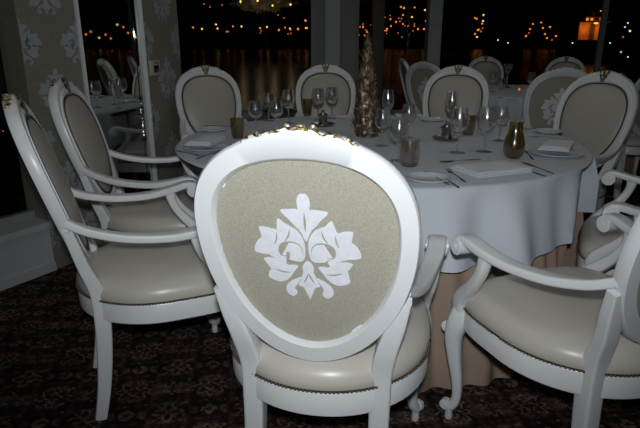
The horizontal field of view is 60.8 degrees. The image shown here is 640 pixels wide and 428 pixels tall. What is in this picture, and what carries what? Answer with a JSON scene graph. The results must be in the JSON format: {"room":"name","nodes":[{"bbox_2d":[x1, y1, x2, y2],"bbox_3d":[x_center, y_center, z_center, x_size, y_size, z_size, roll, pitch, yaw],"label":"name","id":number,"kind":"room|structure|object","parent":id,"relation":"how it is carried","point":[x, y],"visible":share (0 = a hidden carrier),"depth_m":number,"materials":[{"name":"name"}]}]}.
{"room":"restaurant dining room","nodes":[
{"label":"restaurant dining room","id":0,"kind":"room"},
{"bbox_2d":[0,229,53,280],"bbox_3d":[-2.670,0.728,1.330,0.220,0.260,4.300,10,20,29],"label":"wall","id":1,"kind":"structure","parent":0,"point":[24,254],"depth_m":2.92,"materials":[{"name":"white paint"}]},
{"bbox_2d":[0,209,34,226],"bbox_3d":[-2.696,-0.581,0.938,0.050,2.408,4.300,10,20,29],"label":"window sill","id":2,"kind":"structure","parent":1,"relation":"in","point":[16,217],"depth_m":2.98,"materials":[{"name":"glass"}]},
{"bbox_2d":[0,217,51,244],"bbox_3d":[-2.670,0.595,1.288,0.280,0.047,4.300,10,20,29],"label":"trim","id":3,"kind":"structure","parent":1,"relation":"on","point":[28,227],"depth_m":2.90,"materials":[{"name":"white paint"}]},
{"bbox_2d":[0,261,56,290],"bbox_3d":[-2.573,0.844,1.307,0.020,0.050,4.300,10,20,29],"label":"baseboard","id":4,"kind":"structure","parent":1,"relation":"attached to","point":[7,283],"depth_m":2.94,"materials":[{"name":"white paint"}]},
{"bbox_2d":[0,0,103,268],"bbox_3d":[-1.493,-1.031,2.873,0.182,2.700,0.335,10,20,29],"label":"wall pillar","id":5,"kind":"structure","parent":0,"point":[39,45],"depth_m":2.88,"materials":[{"name":"beige paper"}]},
{"bbox_2d":[141,0,183,179],"bbox_3d":[-1.137,-1.261,3.612,0.182,2.700,0.517,3,18,11],"label":"wall","id":6,"kind":"structure","parent":0,"point":[160,20],"depth_m":3.69,"materials":[{"name":"beige paper"}]},
{"bbox_2d":[73,0,158,192],"bbox_3d":[-1.222,-1.122,3.164,0.056,2.700,0.465,10,20,29],"label":"wall mirror","id":7,"kind":"object","parent":6,"relation":"attached to","point":[110,33],"visible":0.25,"depth_m":3.29,"materials":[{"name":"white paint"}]},
{"bbox_2d":[148,60,160,75],"bbox_3d":[-1.069,-0.945,3.527,0.022,0.095,0.125,3,18,11],"label":"thermostat","id":8,"kind":"object","parent":6,"relation":"attached to","point":[154,65],"visible":1,"depth_m":3.50,"materials":[{"name":"beige plastic"}]},
{"bbox_2d":[311,0,324,66],"bbox_3d":[-0.022,-2.316,6.998,0.184,2.700,0.240,0,17,0],"label":"trim","id":9,"kind":"structure","parent":0,"point":[317,6],"depth_m":6.88,"materials":[{"name":"paint"}]},
{"bbox_2d":[0,152,639,427],"bbox_3d":[0.550,0.268,3.409,8.300,0.100,9.550,0,17,0],"label":"floor","id":10,"kind":"structure","parent":0,"point":[180,373],"depth_m":2.07,"materials":[{"name":"carpet"}]},
{"bbox_2d":[2,92,243,420],"bbox_3d":[-0.643,0.114,1.927,0.682,1.086,0.646,-7,19,-22],"label":"dining chair","id":11,"kind":"object","parent":10,"relation":"on","point":[137,278],"visible":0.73,"depth_m":1.75,"materials":[{"name":"white paint"}]},
{"bbox_2d":[26,115,86,245],"bbox_3d":[-0.852,-0.091,1.771,0.126,0.456,0.382,-7,19,-22],"label":"backrest cushion","id":12,"kind":"object","parent":11,"relation":"on","point":[35,134],"depth_m":1.68,"materials":[{"name":"fabric"}]},
{"bbox_2d":[76,239,215,305],"bbox_3d":[-0.586,0.173,1.971,0.549,0.094,0.556,-7,19,-22],"label":"seat cushion","id":13,"kind":"object","parent":11,"relation":"on","point":[171,273],"depth_m":1.78,"materials":[{"name":"beige leather"}]},
{"bbox_2d":[48,78,215,314],"bbox_3d":[-0.828,-0.093,2.591,0.682,1.086,0.646,-2,17,-7],"label":"dining chair","id":14,"kind":"object","parent":10,"relation":"on","point":[79,129],"visible":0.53,"depth_m":2.39,"materials":[{"name":"white paint"}]},
{"bbox_2d":[64,95,110,192],"bbox_3d":[-1.054,-0.315,2.492,0.126,0.456,0.382,-2,17,-7],"label":"backrest cushion","id":15,"kind":"object","parent":14,"relation":"on","point":[83,127],"depth_m":2.43,"materials":[{"name":"beige leather"}]},
{"bbox_2d":[106,189,193,231],"bbox_3d":[-0.766,-0.029,2.618,0.549,0.094,0.556,-2,17,-7],"label":"seat cushion","id":16,"kind":"object","parent":14,"relation":"on","point":[151,215],"depth_m":2.41,"materials":[{"name":"beige leather"}]},
{"bbox_2d":[182,159,202,171],"bbox_3d":[0.295,-0.025,2.935,1.988,0.742,1.988,0,17,0],"label":"round table","id":17,"kind":"object","parent":10,"relation":"on","point":[197,168],"visible":0.02,"depth_m":2.30,"materials":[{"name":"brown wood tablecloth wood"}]},
{"bbox_2d":[175,115,598,272],"bbox_3d":[0.271,-0.201,2.844,2.070,0.371,2.091,0,17,0],"label":"tablecloth","id":18,"kind":"object","parent":17,"relation":"on","point":[524,217],"visible":0.45,"depth_m":2.06,"materials":[{"name":"fabric"}]},
{"bbox_2d":[183,142,231,151],"bbox_3d":[-0.524,-0.312,2.548,0.230,0.015,0.230,0,17,0],"label":"dinner plate","id":19,"kind":"object","parent":18,"relation":"on","point":[222,145],"visible":0.75,"depth_m":2.55,"materials":[{"name":"ceramic"}]},
{"bbox_2d":[184,135,225,146],"bbox_3d":[-0.545,-0.352,2.603,0.130,0.023,0.200,4,18,11],"label":"napkin","id":20,"kind":"object","parent":19,"relation":"on","point":[206,140],"visible":1,"depth_m":2.54,"materials":[{"name":"fabric"}]},
{"bbox_2d":[199,126,226,131],"bbox_3d":[-0.605,-0.477,3.077,0.156,0.015,0.156,0,17,0],"label":"bread plate","id":21,"kind":"object","parent":18,"relation":"on","point":[209,128],"visible":1,"depth_m":3.11,"materials":[{"name":"ceramic"}]},
{"bbox_2d":[230,117,243,138],"bbox_3d":[-0.428,-0.445,2.825,0.072,0.104,0.072,0,17,0],"label":"drinking glass","id":22,"kind":"object","parent":18,"relation":"on","point":[236,123],"visible":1,"depth_m":2.80,"materials":[{"name":"glass"}]},
{"bbox_2d":[248,100,262,130],"bbox_3d":[-0.352,-0.529,2.977,0.078,0.174,0.078,-1,17,-2],"label":"wine glass","id":23,"kind":"object","parent":18,"relation":"on","point":[255,111],"visible":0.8,"depth_m":2.94,"materials":[{"name":"glass"}]},
{"bbox_2d":[248,100,262,118],"bbox_3d":[-0.352,-0.565,2.966,0.078,0.099,0.078,-1,17,-2],"label":"bowl","id":24,"kind":"object","parent":23,"relation":"on","point":[255,111],"depth_m":2.94,"materials":[{"name":"clear glass"}]},
{"bbox_2d":[262,93,273,119],"bbox_3d":[-0.328,-0.680,3.462,0.078,0.174,0.078,-8,19,-24],"label":"wine glass","id":25,"kind":"object","parent":18,"relation":"on","point":[267,97],"visible":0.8,"depth_m":3.42,"materials":[{"name":"glass"}]},
{"bbox_2d":[262,93,273,108],"bbox_3d":[-0.328,-0.716,3.450,0.078,0.099,0.078,-8,19,-24],"label":"bowl","id":26,"kind":"object","parent":25,"relation":"on","point":[266,98],"depth_m":3.42,"materials":[{"name":"clear glass"}]},
{"bbox_2d":[269,99,282,128],"bbox_3d":[-0.243,-0.546,3.030,0.078,0.174,0.078,-1,17,-4],"label":"wine glass","id":27,"kind":"object","parent":18,"relation":"on","point":[276,107],"visible":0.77,"depth_m":2.99,"materials":[{"name":"glass"}]},
{"bbox_2d":[269,99,282,117],"bbox_3d":[-0.243,-0.581,3.019,0.078,0.099,0.078,-1,17,-4],"label":"bowl","id":28,"kind":"object","parent":27,"relation":"on","point":[276,107],"depth_m":2.99,"materials":[{"name":"clear glass"}]},
{"bbox_2d":[281,90,294,122],"bbox_3d":[-0.194,-0.656,3.337,0.085,0.202,0.085,-2,17,-5],"label":"wine glass","id":29,"kind":"object","parent":18,"relation":"on","point":[288,97],"visible":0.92,"depth_m":3.29,"materials":[{"name":"glass"}]},
{"bbox_2d":[281,90,294,108],"bbox_3d":[-0.194,-0.697,3.324,0.085,0.115,0.085,-2,17,-5],"label":"bowl","id":30,"kind":"object","parent":29,"relation":"on","point":[288,97],"depth_m":3.29,"materials":[{"name":"clear glass"}]},
{"bbox_2d":[302,99,311,114],"bbox_3d":[-0.090,-0.749,3.800,0.072,0.104,0.072,0,17,0],"label":"drinking glass","id":31,"kind":"object","parent":18,"relation":"on","point":[306,103],"visible":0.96,"depth_m":3.77,"materials":[{"name":"glass"}]},
{"bbox_2d":[311,88,324,119],"bbox_3d":[-0.013,-0.703,3.488,0.085,0.202,0.085,-8,19,-23],"label":"wine glass","id":32,"kind":"object","parent":18,"relation":"on","point":[318,97],"visible":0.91,"depth_m":3.44,"materials":[{"name":"glass"}]},
{"bbox_2d":[311,88,324,105],"bbox_3d":[-0.013,-0.745,3.475,0.085,0.115,0.085,-8,19,-23],"label":"bowl","id":33,"kind":"object","parent":32,"relation":"on","point":[318,97],"depth_m":3.44,"materials":[{"name":"clear glass"}]},
{"bbox_2d":[311,122,334,126],"bbox_3d":[0.018,-0.538,3.272,0.144,0.015,0.144,0,17,0],"label":"saucer","id":34,"kind":"object","parent":18,"relation":"on","point":[316,123],"visible":0.71,"depth_m":3.26,"materials":[{"name":"grey metal"}]},
{"bbox_2d":[318,109,327,124],"bbox_3d":[0.018,-0.579,3.260,0.060,0.094,0.060,11,20,31],"label":"pot","id":35,"kind":"object","parent":34,"relation":"on","point":[322,116],"visible":0.96,"depth_m":3.24,"materials":[{"name":"metal"}]},
{"bbox_2d":[325,87,337,117],"bbox_3d":[0.078,-0.728,3.569,0.085,0.202,0.085,15,23,40],"label":"wine glass","id":36,"kind":"object","parent":18,"relation":"on","point":[331,97],"visible":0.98,"depth_m":3.52,"materials":[{"name":"glass"}]},
{"bbox_2d":[325,87,337,104],"bbox_3d":[0.078,-0.770,3.556,0.085,0.115,0.085,15,23,40],"label":"bowl","id":37,"kind":"object","parent":36,"relation":"on","point":[331,97],"depth_m":3.52,"materials":[{"name":"clear glass"}]},
{"bbox_2d":[335,115,354,117],"bbox_3d":[0.189,-0.660,3.670,0.170,0.011,0.100,0,17,0],"label":"napkin","id":38,"kind":"object","parent":18,"relation":"on","point":[336,116],"visible":0.72,"depth_m":3.62,"materials":[{"name":"fabric"}]},
{"bbox_2d":[351,32,381,137],"bbox_3d":[0.253,-0.670,2.832,0.186,0.531,0.182,0,17,0],"label":"centrepiece","id":39,"kind":"object","parent":18,"relation":"on","point":[366,100],"visible":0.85,"depth_m":2.81,"materials":[{"name":"brown plant"}]},
{"bbox_2d":[375,109,390,144],"bbox_3d":[0.299,-0.411,2.599,0.078,0.174,0.078,-10,20,-29],"label":"wine glass","id":40,"kind":"object","parent":18,"relation":"on","point":[382,117],"visible":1,"depth_m":2.56,"materials":[{"name":"glass"}]},
{"bbox_2d":[375,109,390,129],"bbox_3d":[0.299,-0.447,2.588,0.078,0.099,0.078,-10,20,-29],"label":"bowl","id":41,"kind":"object","parent":40,"relation":"on","point":[382,117],"depth_m":2.56,"materials":[{"name":"clear glass"}]},
{"bbox_2d":[382,89,393,110],"bbox_3d":[0.392,-0.609,3.157,0.069,0.218,0.069,6,18,18],"label":"wine glass","id":42,"kind":"object","parent":18,"relation":"on","point":[388,96],"visible":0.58,"depth_m":3.12,"materials":[{"name":"glass"}]},
{"bbox_2d":[390,118,408,159],"bbox_3d":[0.328,-0.306,2.262,0.078,0.174,0.078,-6,18,-20],"label":"wine glass","id":43,"kind":"object","parent":18,"relation":"on","point":[399,129],"visible":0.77,"depth_m":2.22,"materials":[{"name":"glass"}]},
{"bbox_2d":[390,118,408,142],"bbox_3d":[0.328,-0.342,2.251,0.078,0.099,0.078,-6,18,-20],"label":"bowl","id":44,"kind":"object","parent":43,"relation":"on","point":[399,129],"depth_m":2.22,"materials":[{"name":"clear glass"}]},
{"bbox_2d":[395,114,421,116],"bbox_3d":[0.601,-0.676,3.721,0.170,0.011,0.100,0,17,0],"label":"napkin","id":45,"kind":"object","parent":18,"relation":"on","point":[397,115],"visible":0.49,"depth_m":3.67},
{"bbox_2d":[401,104,416,136],"bbox_3d":[0.460,-0.481,2.824,0.078,0.174,0.078,-9,20,-28],"label":"wine glass","id":46,"kind":"object","parent":18,"relation":"on","point":[409,112],"visible":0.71,"depth_m":2.78,"materials":[{"name":"glass"}]},
{"bbox_2d":[401,104,416,123],"bbox_3d":[0.460,-0.517,2.812,0.078,0.099,0.078,-9,20,-28],"label":"bowl","id":47,"kind":"object","parent":46,"relation":"on","point":[409,112],"depth_m":2.78,"materials":[{"name":"clear glass"}]},
{"bbox_2d":[399,138,419,166],"bbox_3d":[0.358,-0.245,2.178,0.082,0.107,0.082,0,17,0],"label":"drinking glass","id":48,"kind":"object","parent":18,"relation":"on","point":[409,152],"visible":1,"depth_m":2.15,"materials":[{"name":"glass"}]},
{"bbox_2d":[406,172,450,183],"bbox_3d":[0.387,-0.126,1.951,0.156,0.015,0.156,0,17,0],"label":"bread plate","id":49,"kind":"object","parent":18,"relation":"on","point":[420,177],"visible":1,"depth_m":1.97,"materials":[{"name":"ceramic"}]},
{"bbox_2d":[420,117,443,121],"bbox_3d":[0.715,-0.602,3.478,0.156,0.015,0.156,0,17,0],"label":"bread plate","id":50,"kind":"object","parent":18,"relation":"on","point":[428,119],"visible":1,"depth_m":3.51,"materials":[{"name":"ceramic"}]},
{"bbox_2d":[432,135,460,140],"bbox_3d":[0.645,-0.387,2.788,0.144,0.015,0.144,0,17,0],"label":"saucer","id":51,"kind":"object","parent":18,"relation":"on","point":[437,137],"visible":0.77,"depth_m":2.77,"materials":[{"name":"grey metal"}]},
{"bbox_2d":[440,121,451,138],"bbox_3d":[0.645,-0.427,2.775,0.060,0.094,0.060,0,17,0],"label":"pot","id":52,"kind":"object","parent":51,"relation":"on","point":[446,132],"visible":0.85,"depth_m":2.76,"materials":[{"name":"metal"}]},
{"bbox_2d":[445,91,457,115],"bbox_3d":[0.735,-0.574,3.047,0.069,0.218,0.069,6,18,17],"label":"wine glass","id":53,"kind":"object","parent":18,"relation":"on","point":[452,96],"visible":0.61,"depth_m":3.00,"materials":[{"name":"glass"}]},
{"bbox_2d":[446,168,465,182],"bbox_3d":[0.504,-0.144,2.018,0.021,0.008,0.200,-2,17,-5],"label":"fork","id":54,"kind":"object","parent":18,"relation":"on","point":[450,171],"visible":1,"depth_m":2.03,"materials":[{"name":"metal"}]},
{"bbox_2d":[449,107,468,151],"bbox_3d":[0.618,-0.372,2.426,0.085,0.202,0.085,-6,18,-18],"label":"wine glass","id":55,"kind":"object","parent":18,"relation":"on","point":[459,118],"visible":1,"depth_m":2.38,"materials":[{"name":"glass"}]},
{"bbox_2d":[449,107,468,133],"bbox_3d":[0.618,-0.414,2.413,0.085,0.115,0.085,-6,18,-18],"label":"bowl","id":56,"kind":"object","parent":55,"relation":"on","point":[459,118],"depth_m":2.38,"materials":[{"name":"clear glass"}]},
{"bbox_2d":[439,159,480,161],"bbox_3d":[0.587,-0.224,2.278,0.194,0.005,0.032,-5,18,-16],"label":"spoon","id":57,"kind":"object","parent":18,"relation":"on","point":[469,159],"visible":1,"depth_m":2.27,"materials":[{"name":"metal"}]},
{"bbox_2d":[463,115,475,135],"bbox_3d":[0.799,-0.477,2.928,0.072,0.104,0.072,0,17,0],"label":"drinking glass","id":58,"kind":"object","parent":18,"relation":"on","point":[469,131],"visible":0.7,"depth_m":2.90,"materials":[{"name":"glass"}]},
{"bbox_2d":[477,106,496,150],"bbox_3d":[0.746,-0.379,2.449,0.085,0.202,0.085,-3,17,-8],"label":"wine glass","id":59,"kind":"object","parent":18,"relation":"on","point":[487,116],"visible":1,"depth_m":2.41,"materials":[{"name":"glass"}]},
{"bbox_2d":[477,106,496,132],"bbox_3d":[0.746,-0.421,2.436,0.085,0.115,0.085,-3,17,-8],"label":"bowl","id":60,"kind":"object","parent":59,"relation":"on","point":[487,116],"depth_m":2.40,"materials":[{"name":"clear glass"}]},
{"bbox_2d":[450,160,531,177],"bbox_3d":[0.657,-0.178,2.104,0.250,0.022,0.180,-7,19,-21],"label":"napkin","id":61,"kind":"object","parent":18,"relation":"on","point":[504,167],"visible":1,"depth_m":2.06,"materials":[{"name":"fabric"}]},
{"bbox_2d":[495,105,509,139],"bbox_3d":[0.907,-0.454,2.735,0.078,0.174,0.078,-13,21,-35],"label":"wine glass","id":62,"kind":"object","parent":18,"relation":"on","point":[503,115],"visible":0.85,"depth_m":2.69,"materials":[{"name":"glass"}]},
{"bbox_2d":[496,105,509,125],"bbox_3d":[0.907,-0.489,2.724,0.078,0.099,0.078,-13,21,-35],"label":"bowl","id":63,"kind":"object","parent":62,"relation":"on","point":[503,115],"depth_m":2.69,"materials":[{"name":"clear glass"}]},
{"bbox_2d":[503,121,525,158],"bbox_3d":[0.832,-0.316,2.325,0.090,0.154,0.090,0,17,0],"label":"vase","id":64,"kind":"object","parent":18,"relation":"on","point":[514,144],"visible":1,"depth_m":2.30,"materials":[{"name":"glass"}]},
{"bbox_2d":[521,162,553,173],"bbox_3d":[0.857,-0.185,2.155,0.018,0.005,0.215,-4,18,-12],"label":"knife","id":65,"kind":"object","parent":18,"relation":"on","point":[521,162],"visible":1,"depth_m":2.16,"materials":[{"name":"metal"}]},
{"bbox_2d":[527,134,565,138],"bbox_3d":[1.186,-0.403,2.848,0.200,0.008,0.021,10,20,28],"label":"fork","id":66,"kind":"object","parent":18,"relation":"on","point":[527,134],"visible":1,"depth_m":2.86,"materials":[{"name":"metal"}]},
{"bbox_2d":[533,128,563,133],"bbox_3d":[1.259,-0.456,3.008,0.156,0.015,0.156,0,17,0],"label":"bread plate","id":67,"kind":"object","parent":18,"relation":"on","point":[539,130],"visible":1,"depth_m":3.04,"materials":[{"name":"ceramic"}]},
{"bbox_2d":[529,147,584,157],"bbox_3d":[1.044,-0.269,2.410,0.230,0.015,0.230,0,17,0],"label":"dinner plate","id":68,"kind":"object","parent":18,"relation":"on","point":[573,153],"visible":0.88,"depth_m":2.41,"materials":[{"name":"ceramic"}]},
{"bbox_2d":[537,139,574,151],"bbox_3d":[1.075,-0.313,2.478,0.130,0.023,0.200,10,20,29],"label":"napkin","id":69,"kind":"object","parent":68,"relation":"on","point":[550,145],"visible":1,"depth_m":2.42,"materials":[{"name":"fabric"}]},
{"bbox_2d":[199,171,583,392],"bbox_3d":[0.260,-0.006,2.871,2.051,0.733,2.081,0,17,0],"label":"table skirt","id":70,"kind":"object","parent":17,"relation":"on","point":[480,367],"visible":0.05,"depth_m":2.02,"materials":[{"name":"fabric"}]},
{"bbox_2d":[175,65,247,175],"bbox_3d":[-0.682,-0.457,3.760,0.646,1.086,0.682,-8,19,-25],"label":"dining chair","id":71,"kind":"object","parent":10,"relation":"on","point":[204,94],"visible":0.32,"depth_m":3.85,"materials":[{"name":"white paint"}]},
{"bbox_2d":[183,77,234,131],"bbox_3d":[-0.782,-0.749,3.883,0.382,0.456,0.126,-8,19,-25],"label":"backrest cushion","id":72,"kind":"object","parent":71,"relation":"on","point":[206,100],"depth_m":3.85,"materials":[{"name":"beige leather"}]},
{"bbox_2d":[194,122,448,427],"bbox_3d":[0.017,0.260,1.459,0.646,1.086,0.682,3,18,10],"label":"dining chair","id":73,"kind":"object","parent":10,"relation":"on","point":[310,238],"visible":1,"depth_m":1.18,"materials":[{"name":"white paint"}]},
{"bbox_2d":[231,297,429,390],"bbox_3d":[0.028,0.308,1.538,0.556,0.094,0.549,3,18,10],"label":"seat cushion","id":74,"kind":"object","parent":73,"relation":"on","point":[261,364],"depth_m":1.32,"materials":[{"name":"beige leather"}]},
{"bbox_2d":[294,63,355,116],"bbox_3d":[0.049,-0.561,4.092,0.646,1.086,0.682,0,17,-1],"label":"dining chair","id":75,"kind":"object","parent":10,"relation":"on","point":[324,75],"visible":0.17,"depth_m":4.22,"materials":[{"name":"white paint"}]},
{"bbox_2d":[302,74,348,115],"bbox_3d":[0.045,-0.859,4.237,0.382,0.456,0.126,0,17,-1],"label":"backrest cushion","id":76,"kind":"object","parent":75,"relation":"on","point":[309,81],"depth_m":4.22,"materials":[{"name":"fabric"}]},
{"bbox_2d":[398,58,409,103],"bbox_3d":[1.187,-1.147,5.973,0.682,1.086,0.646,-1,17,-5],"label":"dining chair","id":77,"kind":"object","parent":10,"relation":"on","point":[403,67],"visible":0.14,"depth_m":5.96,"materials":[{"name":"white paint"}]},
{"bbox_2d":[406,61,440,114],"bbox_3d":[1.164,-0.905,5.199,0.682,1.086,0.646,-14,22,-38],"label":"dining chair","id":78,"kind":"object","parent":10,"relation":"on","point":[418,74],"visible":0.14,"depth_m":5.00,"materials":[{"name":"white paint"}]},
{"bbox_2d":[422,64,488,120],"bbox_3d":[0.896,-0.482,3.839,0.646,1.086,0.682,7,18,20],"label":"dining chair","id":79,"kind":"object","parent":10,"relation":"on","point":[472,87],"visible":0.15,"depth_m":3.95,"materials":[{"name":"white paint"}]},
{"bbox_2d":[429,76,480,117],"bbox_3d":[0.978,-0.776,3.970,0.382,0.456,0.126,7,18,20],"label":"backrest cushion","id":80,"kind":"object","parent":79,"relation":"on","point":[468,88],"depth_m":3.95,"materials":[{"name":"fabric"}]},
{"bbox_2d":[468,56,503,84],"bbox_3d":[2.150,-1.447,6.937,0.646,1.086,0.682,0,17,0],"label":"dining chair","id":81,"kind":"object","parent":10,"relation":"on","point":[484,65],"visible":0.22,"depth_m":7.06,"materials":[{"name":"white paint"}]},
{"bbox_2d":[473,62,499,84],"bbox_3d":[2.150,-1.745,7.082,0.382,0.456,0.126,0,17,0],"label":"backrest cushion","id":82,"kind":"object","parent":81,"relation":"on","point":[484,68],"depth_m":7.06,"materials":[{"name":"fabric"}]},
{"bbox_2d":[439,213,639,427],"bbox_3d":[0.786,0.238,1.526,0.646,1.086,0.682,-7,18,-20],"label":"dining chair","id":83,"kind":"object","parent":10,"relation":"on","point":[571,329],"visible":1,"depth_m":1.45,"materials":[{"name":"white paint"}]},
{"bbox_2d":[465,266,639,374],"bbox_3d":[0.764,0.287,1.602,0.556,0.094,0.549,-7,18,-20],"label":"seat cushion","id":84,"kind":"object","parent":83,"relation":"on","point":[550,329],"depth_m":1.49,"materials":[{"name":"beige leather"}]},
{"bbox_2d":[509,66,587,128],"bbox_3d":[1.687,-0.553,4.067,0.646,1.086,0.682,3,18,10],"label":"dining chair","id":85,"kind":"object","parent":10,"relation":"on","point":[542,97],"visible":0.2,"depth_m":3.73,"materials":[{"name":"fabric"}]},
{"bbox_2d":[545,56,584,71],"bbox_3d":[2.981,-1.391,6.759,0.646,1.086,0.682,8,19,24],"label":"dining chair","id":86,"kind":"object","parent":10,"relation":"on","point":[568,61],"visible":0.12,"depth_m":6.86,"materials":[{"name":"white paint"}]},
{"bbox_2d":[550,62,579,69],"bbox_3d":[3.077,-1.683,6.883,0.382,0.456,0.126,8,19,24],"label":"backrest cushion","id":87,"kind":"object","parent":86,"relation":"on","point":[553,65],"depth_m":6.87,"materials":[{"name":"fabric"}]},
{"bbox_2d":[553,70,638,216],"bbox_3d":[1.382,-0.259,3.124,0.682,1.086,0.646,-11,20,-31],"label":"dining chair","id":88,"kind":"object","parent":10,"relation":"on","point":[598,111],"visible":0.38,"depth_m":3.10,"materials":[{"name":"white paint"}]},
{"bbox_2d":[561,84,627,155],"bbox_3d":[1.572,-0.527,3.171,0.126,0.456,0.382,-11,20,-31],"label":"backrest cushion","id":89,"kind":"object","parent":88,"relation":"on","point":[595,116],"depth_m":3.12,"materials":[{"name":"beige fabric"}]},
{"bbox_2d":[599,179,605,197],"bbox_3d":[1.330,-0.183,3.113,0.549,0.094,0.556,-11,20,-31],"label":"seat cushion","id":90,"kind":"object","parent":88,"relation":"on","point":[602,187],"depth_m":2.94,"materials":[{"name":"beige leather"}]},
{"bbox_2d":[576,169,639,276],"bbox_3d":[1.386,0.057,2.110,0.682,1.086,0.646,8,19,25],"label":"dining chair","id":91,"kind":"object","parent":10,"relation":"on","point":[593,244],"visible":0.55,"depth_m":2.12,"materials":[{"name":"white paint"}]},
{"bbox_2d":[579,215,633,269],"bbox_3d":[1.330,0.115,2.157,0.549,0.094,0.556,8,19,25],"label":"seat cushion","id":92,"kind":"object","parent":91,"relation":"on","point":[594,244],"depth_m":2.10,"materials":[{"name":"beige leather"}]},
{"bbox_2d":[613,78,639,197],"bbox_3d":[2.623,-0.701,4.544,0.646,1.086,0.682,-1,17,-2],"label":"dining chair","id":93,"kind":"object","parent":10,"relation":"on","point":[632,143],"visible":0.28,"depth_m":4.41,"materials":[{"name":"white paint"}]},
{"bbox_2d":[627,131,639,146],"bbox_3d":[2.620,-0.653,4.623,0.556,0.094,0.549,-1,17,-2],"label":"seat cushion","id":94,"kind":"object","parent":93,"relation":"on","point":[633,139],"depth_m":4.39,"materials":[{"name":"beige leather"}]},
{"bbox_3d":[2.350,-0.929,5.838,1.792,0.742,1.792,0,17,0],"label":"round table","id":95,"kind":"object","parent":10,"relation":"on","visible":0},
{"bbox_2d":[488,85,528,120],"bbox_3d":[2.381,-1.113,5.749,1.956,0.357,1.951,0,17,0],"label":"tablecloth","id":96,"kind":"object","parent":95,"relation":"on","point":[512,98],"visible":0.16,"depth_m":5.13,"materials":[{"name":"fabric"}]},
{"bbox_2d":[489,71,497,91],"bbox_3d":[1.766,-1.350,5.564,0.085,0.202,0.085,0,17,0],"label":"wine glass","id":97,"kind":"object","parent":96,"relation":"on","point":[493,76],"visible":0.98,"depth_m":5.53,"materials":[{"name":"glass"}]},
{"bbox_2d":[489,71,497,82],"bbox_3d":[1.766,-1.391,5.552,0.085,0.115,0.085,0,17,0],"label":"bowl","id":98,"kind":"object","parent":97,"relation":"on","point":[493,76],"depth_m":5.52,"materials":[{"name":"clear glass"}]},
{"bbox_2d":[497,78,505,97],"bbox_3d":[1.642,-1.142,4.944,0.078,0.174,0.078,0,17,0],"label":"wine glass","id":99,"kind":"object","parent":96,"relation":"on","point":[501,83],"visible":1,"depth_m":4.91,"materials":[{"name":"glass"}]},
{"bbox_2d":[497,78,505,89],"bbox_3d":[1.642,-1.177,4.933,0.078,0.099,0.078,0,17,0],"label":"bowl","id":100,"kind":"object","parent":99,"relation":"on","point":[501,83],"depth_m":4.91,"materials":[{"name":"clear glass"}]},
{"bbox_2d":[504,64,512,87],"bbox_3d":[2.084,-1.536,6.068,0.100,0.260,0.100,0,17,0],"label":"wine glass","id":101,"kind":"object","parent":96,"relation":"on","point":[507,67],"visible":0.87,"depth_m":6.02,"materials":[{"name":"clear glass"}]},
{"bbox_2d":[527,72,535,83],"bbox_3d":[2.112,-1.314,5.450,0.085,0.202,0.085,0,17,0],"label":"wine glass","id":102,"kind":"object","parent":96,"relation":"on","point":[531,76],"visible":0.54,"depth_m":5.40,"materials":[{"name":"glass"}]},
{"bbox_2d":[597,155,634,173],"bbox_3d":[2.371,-0.921,5.811,1.868,0.733,1.813,0,17,0],"label":"table skirt","id":103,"kind":"object","parent":95,"relation":"on","point":[629,162],"visible":0.04,"depth_m":5.23,"materials":[{"name":"fabric"}]},
{"bbox_2d":[241,113,401,121],"bbox_3d":[1.300,-1.289,7.737,6.800,0.300,0.200,0,17,0],"label":"wall","id":104,"kind":"structure","parent":0,"point":[245,116],"depth_m":7.61,"materials":[{"name":"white paint"}]},
{"bbox_2d":[371,0,384,108],"bbox_3d":[0.742,-2.331,7.046,0.154,2.700,0.240,0,17,0],"label":"trim","id":105,"kind":"structure","parent":104,"relation":"attached to","point":[377,6],"depth_m":6.96,"materials":[{"name":"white wood"}]},
{"bbox_2d":[242,0,609,112],"bbox_3d":[1.300,-2.572,7.316,6.700,2.400,0.050,0,17,0],"label":"window","id":106,"kind":"structure","parent":104,"relation":"in","point":[605,5],"depth_m":7.37,"materials":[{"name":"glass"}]},
{"bbox_2d":[325,0,339,66],"bbox_3d":[0.151,-2.212,6.664,0.181,2.700,0.240,0,17,0],"label":"trim","id":107,"kind":"structure","parent":0,"point":[332,7],"depth_m":6.55,"materials":[{"name":"white paint"}]},
{"bbox_2d":[340,0,356,82],"bbox_3d":[0.356,-2.316,6.998,0.203,2.700,0.240,0,17,0],"label":"trim","id":108,"kind":"structure","parent":0,"point":[348,8],"depth_m":6.89,"materials":[{"name":"paint"}]},
{"bbox_2d":[424,0,443,67],"bbox_3d":[1.384,-2.212,6.664,0.157,2.700,0.240,0,17,0],"label":"trim","id":109,"kind":"structure","parent":0,"point":[434,9],"depth_m":6.56,"materials":[{"name":"paint"}]},
{"label":"outside","id":110,"kind":"structure","parent":0,"visible":0},
{"bbox_2d":[176,0,639,48],"bbox_3d":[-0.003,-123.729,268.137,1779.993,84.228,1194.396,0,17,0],"label":"sky","id":111,"kind":"structure","parent":110,"point":[506,23],"depth_m":512.58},
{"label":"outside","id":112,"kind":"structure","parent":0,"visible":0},
{"bbox_2d":[0,48,639,157],"bbox_3d":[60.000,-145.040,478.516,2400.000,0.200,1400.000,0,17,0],"label":"water","id":113,"kind":"structure","parent":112,"point":[254,75],"depth_m":104.88,"materials":[{"name":"black liquid"}]},
{"bbox_2d":[228,0,298,58],"bbox_3d":[-14.582,-50.174,143.468,19.419,17.921,8.803,0,17,0],"label":"tree","id":114,"kind":"object","parent":113,"relation":"on","point":[262,6],"visible":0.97,"depth_m":140.78,"materials":[{"name":"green plant"}]},
{"bbox_2d":[554,12,612,62],"bbox_3d":[56.741,-37.849,116.861,8.080,10.211,9.340,0,17,0],"label":"waterfront building","id":115,"kind":"structure","parent":113,"relation":"on","point":[583,33],"depth_m":113.93,"materials":[{"name":"stone"}]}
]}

